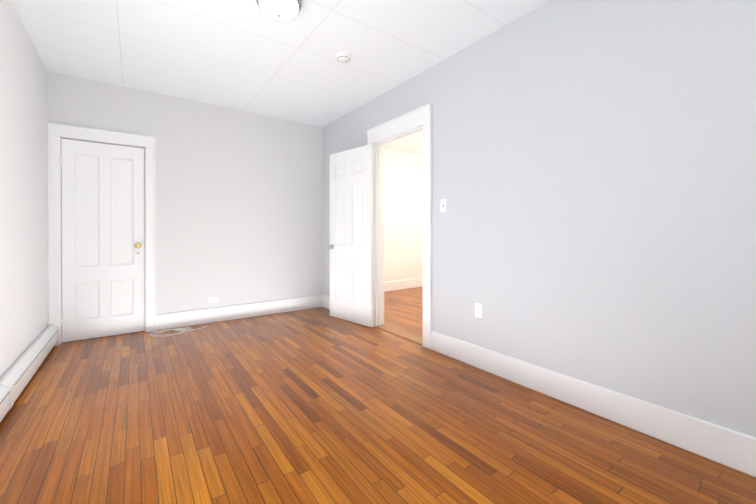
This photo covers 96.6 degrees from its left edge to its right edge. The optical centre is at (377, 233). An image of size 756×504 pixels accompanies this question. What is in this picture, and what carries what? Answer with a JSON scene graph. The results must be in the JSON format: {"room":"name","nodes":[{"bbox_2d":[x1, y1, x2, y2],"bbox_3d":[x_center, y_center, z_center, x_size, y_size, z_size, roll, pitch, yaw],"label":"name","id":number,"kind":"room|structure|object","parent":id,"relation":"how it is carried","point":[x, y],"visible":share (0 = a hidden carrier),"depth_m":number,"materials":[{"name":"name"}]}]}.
{"room":"empty bedroom","nodes":[
{"label":"empty bedroom","id":0,"kind":"room"},
{"bbox_2d":[0,0,47,377],"bbox_3d":[-1.666,-0.232,1.050,0.120,2.656,5.610,0,0,-36],"label":"wall","id":1,"kind":"structure","parent":0,"point":[23,198],"depth_m":2.49,"materials":[{"name":"white paint"}]},
{"bbox_2d":[48,71,322,314],"bbox_3d":[-2.038,-0.239,4.170,3.180,2.656,0.120,0,0,-36],"label":"wall","id":2,"kind":"structure","parent":0,"point":[239,207],"depth_m":4.16,"materials":[{"name":"white paint"}]},
{"bbox_2d":[47,122,155,344],"bbox_3d":[-2.858,0.011,3.537,0.868,2.158,0.115,0,0,-36],"label":"door frame","id":3,"kind":"structure","parent":2,"relation":"attached to","point":[56,131],"depth_m":3.37,"materials":[{"name":"white wood"}]},
{"bbox_2d":[61,139,144,341],"bbox_3d":[-2.851,0.073,3.517,0.683,2.022,0.110,0,0,-36],"label":"closet door","id":4,"kind":"structure","parent":2,"relation":"in","point":[103,239],"depth_m":3.52,"materials":[{"name":"white paint"}]},
{"bbox_2d":[208,297,218,302],"bbox_3d":[-2.008,0.817,4.114,0.115,0.070,0.009,0,0,-36],"label":"electrical outlet","id":5,"kind":"object","parent":2,"relation":"attached to","point":[213,299],"visible":1,"depth_m":4.11,"materials":[{"name":"white plastic"}]},
{"bbox_2d":[156,295,323,330],"bbox_3d":[-1.647,1.001,4.371,2.075,0.175,0.018,0,0,-36],"label":"baseboard","id":6,"kind":"structure","parent":2,"relation":"attached to","point":[203,316],"depth_m":4.24,"materials":[{"name":"white wood"}]},
{"bbox_2d":[10,0,549,154],"bbox_3d":[0.752,-1.625,3.095,6.440,0.120,6.090,0,0,-36],"label":"ceiling","id":7,"kind":"structure","parent":0,"point":[251,56],"depth_m":2.81,"materials":[{"name":"paint"}]},
{"bbox_2d":[256,0,301,19],"bbox_3d":[-0.661,-1.502,2.251,0.304,0.122,0.304,0,0,-36],"label":"lamp","id":8,"kind":"object","parent":7,"relation":"attached to","point":[282,9],"visible":1,"depth_m":2.22,"materials":[{"name":"white glass"}]},
{"bbox_2d":[336,52,350,62],"bbox_3d":[-0.303,-1.544,2.967,0.136,0.042,0.136,0,0,-36],"label":"smoke detector","id":9,"kind":"object","parent":7,"relation":"attached to","point":[344,57],"visible":1,"depth_m":2.93,"materials":[{"name":"white plastic"}]},
{"bbox_2d":[0,287,755,503],"bbox_3d":[0.752,1.141,3.101,6.440,0.100,6.090,0,0,-36],"label":"floor","id":10,"kind":"structure","parent":0,"point":[319,405],"depth_m":1.86,"materials":[{"name":"brown wood"}]},
{"bbox_2d":[0,324,58,421],"bbox_3d":[-1.839,0.989,1.462,0.076,0.211,4.495,0,0,-36],"label":"radiator cover","id":11,"kind":"object","parent":10,"relation":"on","point":[17,376],"visible":1,"depth_m":2.34,"materials":[{"name":"white metal"}]},
{"bbox_2d":[148,326,205,336],"bbox_3d":[-2.208,1.084,3.744,0.565,0.011,0.311,0,0,-36],"label":"loose cable","id":12,"kind":"object","parent":10,"relation":"on","point":[177,329],"visible":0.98,"depth_m":3.72,"materials":[{"name":"white plastic"}]},
{"bbox_2d":[375,324,422,345],"bbox_3d":[0.251,1.084,3.621,0.160,0.012,0.784,0,0,-36],"label":"strip","id":13,"kind":"object","parent":10,"relation":"on","point":[403,335],"visible":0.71,"depth_m":3.58,"materials":[{"name":"brown wood"}]},
{"bbox_2d":[384,148,422,281],"bbox_3d":[0.288,-0.244,6.448,3.260,2.656,0.120,0,0,-36],"label":"wall","id":14,"kind":"structure","parent":0,"point":[403,215],"depth_m":6.52,"materials":[{"name":"paint"}]},
{"bbox_2d":[384,278,422,291],"bbox_3d":[0.272,0.997,6.354,3.120,0.175,0.018,0,0,-36],"label":"baseboard","id":15,"kind":"structure","parent":14,"relation":"attached to","point":[401,284],"depth_m":6.49,"materials":[{"name":"white wood"}]},
{"bbox_2d":[323,0,755,437],"bbox_3d":[0.671,-0.236,3.039,0.120,2.656,6.090,0,0,-36],"label":"wall","id":16,"kind":"structure","parent":0,"point":[594,173],"depth_m":2.00,"materials":[{"name":"paint"}]},
{"bbox_2d":[324,295,329,308],"bbox_3d":[-0.454,1.001,4.477,0.018,0.175,1.185,0,0,-36],"label":"baseboard","id":17,"kind":"structure","parent":16,"relation":"attached to","point":[326,299],"depth_m":4.85,"materials":[{"name":"white wood"}]},
{"bbox_2d":[327,144,373,326],"bbox_3d":[-0.344,0.029,4.145,0.785,2.105,0.175,0,0,45],"label":"room door","id":18,"kind":"structure","parent":16,"relation":"in","point":[350,246],"depth_m":4.09,"materials":[{"name":"white paint"}]},
{"bbox_2d":[367,103,431,348],"bbox_3d":[0.251,-0.062,3.619,0.188,2.305,1.054,0,0,-36],"label":"door frame","id":19,"kind":"structure","parent":16,"relation":"attached to","point":[413,120],"depth_m":3.50,"materials":[{"name":"white wood"}]},
{"bbox_2d":[440,199,445,211],"bbox_3d":[0.587,-0.248,3.040,0.015,0.115,0.070,0,0,-36],"label":"light switch","id":20,"kind":"object","parent":16,"relation":"attached to","point":[442,205],"visible":1,"depth_m":3.04,"materials":[{"name":"white plastic"}]},
{"bbox_2d":[475,303,481,317],"bbox_3d":[0.815,0.627,2.732,0.009,0.115,0.070,0,0,-36],"label":"electrical outlet","id":21,"kind":"object","parent":16,"relation":"attached to","point":[478,309],"visible":1,"depth_m":2.73,"materials":[{"name":"white plastic"}]},
{"bbox_2d":[431,331,755,476],"bbox_3d":[1.415,1.007,1.898,0.018,0.175,3.125,0,0,-36],"label":"baseboard","id":22,"kind":"structure","parent":16,"relation":"attached to","point":[733,449],"depth_m":1.92,"materials":[{"name":"white wood"}]}
]}

